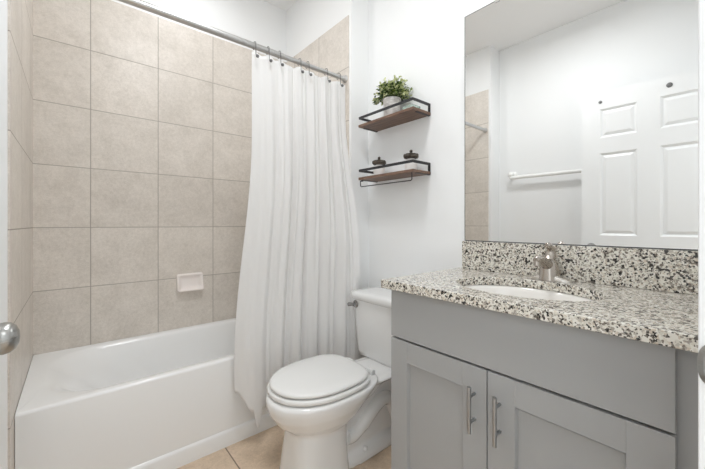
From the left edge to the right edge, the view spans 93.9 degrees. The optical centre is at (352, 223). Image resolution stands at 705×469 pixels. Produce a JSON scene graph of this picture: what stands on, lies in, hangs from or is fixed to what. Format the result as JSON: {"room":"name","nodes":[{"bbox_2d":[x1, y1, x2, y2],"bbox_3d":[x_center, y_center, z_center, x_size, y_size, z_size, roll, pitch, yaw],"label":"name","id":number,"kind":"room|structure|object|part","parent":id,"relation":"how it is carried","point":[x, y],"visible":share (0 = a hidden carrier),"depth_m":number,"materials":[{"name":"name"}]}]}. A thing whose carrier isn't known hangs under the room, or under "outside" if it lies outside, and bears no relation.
{"room":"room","nodes":[
{"label":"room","id":0,"kind":"room"},
{"bbox_2d":[0,0,7,468],"bbox_3d":[-1.537,-0.301,1.330,0.294,2.810,0.924,0,0,-40],"label":"door","id":1,"kind":"structure","parent":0,"point":[3,3],"depth_m":1.07,"materials":[{"name":"white paint"}]},
{"bbox_2d":[8,0,32,468],"bbox_3d":[-1.393,-0.093,1.391,0.006,2.395,0.789,0,0,-40],"label":"wall tile","id":2,"kind":"structure","parent":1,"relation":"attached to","point":[20,12],"depth_m":1.30,"materials":[{"name":"beige tile"}]},
{"bbox_2d":[118,0,347,82],"bbox_3d":[-0.600,-0.904,1.585,1.454,0.048,0.048,0,0,-40],"label":"curtain rod","id":3,"kind":"object","parent":2,"relation":"attached to","point":[140,4],"visible":0.98,"depth_m":1.55,"materials":[{"name":"silver metal"}]},
{"bbox_2d":[0,322,19,354],"bbox_3d":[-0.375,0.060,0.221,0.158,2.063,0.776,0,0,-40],"label":"door knob","id":4,"kind":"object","parent":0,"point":[9,331],"depth_m":0.50,"materials":[{"name":"silver metal"}]},
{"bbox_2d":[111,0,285,61],"bbox_3d":[-1.127,-0.301,2.208,1.467,2.810,0.114,0,0,-40],"label":"wall","id":5,"kind":"structure","parent":0,"point":[262,22],"depth_m":2.39,"materials":[{"name":"white paint"}]},
{"bbox_2d":[33,0,285,354],"bbox_3d":[-1.088,-0.274,2.162,1.455,2.035,0.006,0,0,-40],"label":"wall tile","id":6,"kind":"structure","parent":5,"relation":"attached to","point":[142,121],"depth_m":1.95,"materials":[{"name":"beige tile"}]},
{"bbox_2d":[176,272,203,291],"bbox_3d":[-1.057,0.380,2.149,0.160,0.112,0.053,0,0,-40],"label":"soap dish","id":7,"kind":"object","parent":6,"relation":"attached to","point":[186,282],"visible":1,"depth_m":2.15,"materials":[{"name":"white ceramic"}]},
{"bbox_2d":[263,0,296,10],"bbox_3d":[-0.047,-1.736,0.536,2.503,0.060,4.080,0,0,-40],"label":"ceiling","id":8,"kind":"structure","parent":0,"point":[285,5],"depth_m":2.54,"materials":[{"name":"white paint"}]},
{"bbox_2d":[177,425,390,468],"bbox_3d":[-0.047,1.134,0.536,2.503,0.060,4.080,0,0,-40],"label":"floor","id":9,"kind":"structure","parent":0,"point":[262,450],"depth_m":1.56,"materials":[{"name":"tile"}]},
{"bbox_2d":[15,318,276,468],"bbox_3d":[-0.859,0.889,1.890,1.453,0.430,0.703,0,0,-40],"label":"bathtub","id":10,"kind":"object","parent":9,"relation":"on","point":[168,399],"visible":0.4,"depth_m":1.49,"materials":[{"name":"white ceramic"}]},
{"bbox_2d":[266,287,392,468],"bbox_3d":[-0.023,0.740,1.581,0.810,0.729,0.442,0,0,-40],"label":"toilet","id":11,"kind":"object","parent":9,"relation":"on","point":[333,411],"visible":0.86,"depth_m":1.45,"materials":[{"name":"white ceramic"}]},
{"bbox_3d":[-0.158,0.703,1.482,0.449,0.020,0.372,0,0,-40],"label":"seat","id":12,"kind":"part","parent":11,"relation":"part of","materials":[{"name":"white plastic"}]},
{"bbox_3d":[-0.158,0.678,1.482,0.431,0.020,0.354,0,0,-40],"label":"seat lid","id":13,"kind":"part","parent":11,"relation":"part of","materials":[{"name":"white plastic"}]},
{"bbox_3d":[-0.031,0.911,1.574,0.788,0.386,0.366,0,0,-40],"label":"bowl","id":14,"kind":"part","parent":11,"relation":"part of","materials":[{"name":"white ceramic"}]},
{"bbox_3d":[0.001,0.447,1.836,0.043,0.042,0.056,0,0,-40],"label":"flush lever","id":15,"kind":"part","parent":11,"relation":"part of","materials":[{"name":"silver metal"}]},
{"bbox_3d":[0.201,0.397,1.771,0.222,0.044,0.442,0,0,-40],"label":"tank lid","id":16,"kind":"part","parent":11,"relation":"part of","materials":[{"name":"white ceramic"}]},
{"bbox_3d":[0.204,0.577,1.774,0.196,0.314,0.412,0,0,-40],"label":"tank","id":17,"kind":"part","parent":11,"relation":"part of","materials":[{"name":"white ceramic"}]},
{"bbox_2d":[391,290,697,468],"bbox_3d":[0.603,0.675,1.091,0.552,0.858,0.845,0,0,-40],"label":"vanity cabinet","id":18,"kind":"object","parent":9,"relation":"on","point":[472,387],"visible":0.87,"depth_m":0.89,"materials":[{"name":"grey paint"}]},
{"bbox_3d":[0.278,0.711,1.120,0.018,0.557,0.381,0,0,-40],"label":"door","id":19,"kind":"part","parent":18,"relation":"part of","materials":[{"name":"grey paint"}]},
{"bbox_3d":[0.356,0.552,0.985,0.038,0.137,0.012,0,0,-40],"label":"handle","id":20,"kind":"part","parent":18,"relation":"part of","materials":[{"name":"silver metal"}]},
{"bbox_3d":[0.406,0.552,0.926,0.038,0.137,0.012,0,0,-40],"label":"handle","id":21,"kind":"part","parent":18,"relation":"part of","materials":[{"name":"silver metal"}]},
{"bbox_2d":[381,241,697,352],"bbox_3d":[0.597,0.163,1.106,0.541,0.163,0.875,0,0,-40],"label":"countertop","id":22,"kind":"structure","parent":18,"relation":"on","point":[644,295],"depth_m":1.04,"materials":[{"name":"stone"}]},
{"bbox_2d":[465,285,593,300],"bbox_3d":[0.575,0.325,1.116,0.367,0.159,0.488,0,0,-40],"label":"sink","id":23,"kind":"object","parent":22,"relation":"in","point":[524,292],"visible":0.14,"depth_m":1.26,"materials":[{"name":"white ceramic"}]},
{"bbox_2d":[527,242,573,282],"bbox_3d":[0.722,0.141,1.249,0.158,0.143,0.139,0,0,-7],"label":"faucet","id":24,"kind":"object","parent":22,"relation":"on","point":[549,267],"visible":1,"depth_m":1.22,"materials":[{"name":"silver metal"}]},
{"bbox_3d":[0.705,0.148,1.215,0.127,0.067,0.044,0,0,-40],"label":"spout","id":25,"kind":"part","parent":24,"relation":"part of","materials":[{"name":"silver metal"}]},
{"bbox_3d":[0.747,0.110,1.251,0.058,0.082,0.038,0,0,-40],"label":"lever","id":26,"kind":"part","parent":24,"relation":"part of","materials":[{"name":"silver metal"}]},
{"bbox_3d":[0.748,0.195,1.252,0.056,0.035,0.160,0,0,-40],"label":"plate","id":27,"kind":"part","parent":24,"relation":"part of","materials":[{"name":"silver metal"}]},
{"bbox_3d":[0.531,0.711,0.821,0.018,0.557,0.396,0,0,-40],"label":"door","id":28,"kind":"part","parent":18,"relation":"part of","materials":[{"name":"grey paint"}]},
{"bbox_3d":[0.685,0.675,0.663,0.012,0.858,0.085,0,0,-40],"label":"filler panel","id":29,"kind":"part","parent":18,"relation":"part of","materials":[{"name":"grey paint"}]},
{"bbox_2d":[286,0,367,358],"bbox_3d":[-0.205,-0.301,2.457,0.262,2.810,0.924,0,0,-40],"label":"wall","id":30,"kind":"structure","parent":0,"point":[306,20],"depth_m":2.09,"materials":[{"name":"white paint"}]},
{"bbox_2d":[286,15,348,154],"bbox_3d":[-0.278,-0.093,2.335,0.006,2.395,0.789,0,0,-40],"label":"wall tile","id":31,"kind":"structure","parent":30,"relation":"attached to","point":[330,51],"depth_m":2.15,"materials":[{"name":"beige tile"}]},
{"bbox_2d":[368,0,692,287],"bbox_3d":[0.640,-0.301,1.568,0.120,2.810,1.526,0,0,-40],"label":"wall","id":32,"kind":"structure","parent":0,"point":[417,225],"depth_m":1.80,"materials":[{"name":"white paint"}]},
{"bbox_2d":[358,97,430,131],"bbox_3d":[0.225,-0.605,1.852,0.146,0.065,0.414,0,0,-40],"label":"shelf","id":33,"kind":"object","parent":32,"relation":"attached to","point":[412,113],"visible":1,"depth_m":1.80,"materials":[{"name":"brown wood"}]},
{"bbox_2d":[372,75,412,115],"bbox_3d":[0.212,-0.709,1.836,0.182,0.237,0.261,0,0,-40],"label":"potted plant","id":34,"kind":"object","parent":33,"relation":"on","point":[390,93],"visible":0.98,"depth_m":1.80,"materials":[{"name":"green plant"}]},
{"bbox_3d":[0.222,-0.644,1.846,0.101,0.108,0.101,0,0,-40],"label":"pot","id":35,"kind":"part","parent":34,"relation":"part of","materials":[{"name":"ceramic"}]},
{"bbox_3d":[0.225,-0.630,1.852,0.145,0.014,0.410,0,0,-40],"label":"rail","id":36,"kind":"part","parent":33,"relation":"part of","materials":[{"name":"black metal"}]},
{"bbox_2d":[402,104,419,109],"bbox_3d":[0.312,-0.606,1.752,0.074,0.032,0.074,0,0,-40],"label":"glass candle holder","id":37,"kind":"object","parent":33,"relation":"on","point":[410,105],"visible":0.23,"depth_m":1.72,"materials":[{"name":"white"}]},
{"bbox_2d":[358,159,430,186],"bbox_3d":[0.225,-0.271,1.852,0.146,0.106,0.414,0,0,-40],"label":"shelf","id":38,"kind":"object","parent":32,"relation":"attached to","point":[408,173],"visible":0.96,"depth_m":1.78,"materials":[{"name":"brown wood"}]},
{"bbox_2d":[372,157,385,174],"bbox_3d":[0.157,-0.337,1.935,0.082,0.118,0.078,0,0,-40],"label":"jar","id":39,"kind":"object","parent":38,"relation":"on","point":[378,162],"visible":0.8,"depth_m":1.91,"materials":[{"name":"white"}]},
{"bbox_3d":[0.157,-0.364,1.935,0.082,0.034,0.078,0,0,-40],"label":"lid","id":40,"kind":"part","parent":39,"relation":"part of","materials":[{"name":"brown metal"}]},
{"bbox_3d":[0.225,-0.317,1.852,0.145,0.014,0.410,0,0,-40],"label":"rail","id":41,"kind":"part","parent":38,"relation":"part of","materials":[{"name":"black metal"}]},
{"bbox_2d":[403,150,418,169],"bbox_3d":[0.312,-0.337,1.752,0.082,0.118,0.078,0,0,-40],"label":"jar","id":42,"kind":"object","parent":38,"relation":"on","point":[409,156],"visible":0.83,"depth_m":1.73,"materials":[{"name":"white"}]},
{"bbox_3d":[0.312,-0.364,1.752,0.082,0.034,0.078,0,0,-40],"label":"lid","id":43,"kind":"part","parent":42,"relation":"part of","materials":[{"name":"brown metal"}]},
{"bbox_2d":[462,241,697,294],"bbox_3d":[0.806,0.147,1.263,0.020,0.131,0.845,0,0,-40],"label":"backsplash","id":44,"kind":"structure","parent":32,"relation":"attached to","point":[676,271],"depth_m":1.16,"materials":[{"name":"stone"}]},
{"bbox_2d":[465,0,697,250],"bbox_3d":[0.811,-0.460,1.265,0.009,1.080,0.838,0,0,-40],"label":"wall mirror","id":45,"kind":"object","parent":32,"relation":"attached to","point":[581,116],"visible":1,"depth_m":1.22,"materials":[{"name":"clear glass"}]},
{"bbox_3d":[0.446,-0.301,0.325,2.023,2.810,0.120,0,0,-40],"label":"wall","id":46,"kind":"structure","parent":0,"visible":0},
{"bbox_2d":[697,0,704,468],"bbox_3d":[0.201,0.026,0.119,0.900,2.155,0.152,0,0,-40],"label":"trim","id":47,"kind":"structure","parent":46,"relation":"attached to","point":[701,3],"depth_m":0.42,"materials":[{"name":"white paint"}]},
{"bbox_3d":[0.458,0.179,0.405,0.008,0.056,0.049,0,0,-40],"label":"strike plate","id":48,"kind":"part","parent":47,"relation":"part of","materials":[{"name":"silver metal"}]},
{"bbox_3d":[-0.290,-0.878,1.831,0.017,0.098,0.067,0,0,-40],"label":"curtain hook","id":49,"kind":"object","parent":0,"visible":0},
{"bbox_2d":[234,51,360,427],"bbox_3d":[-0.291,0.068,1.810,0.704,1.883,0.145,0,0,-31],"label":"shower curtain","id":50,"kind":"object","parent":49,"relation":"hanging from","point":[300,270],"visible":0.93,"depth_m":1.80,"materials":[{"name":"white fabric"}]}
]}

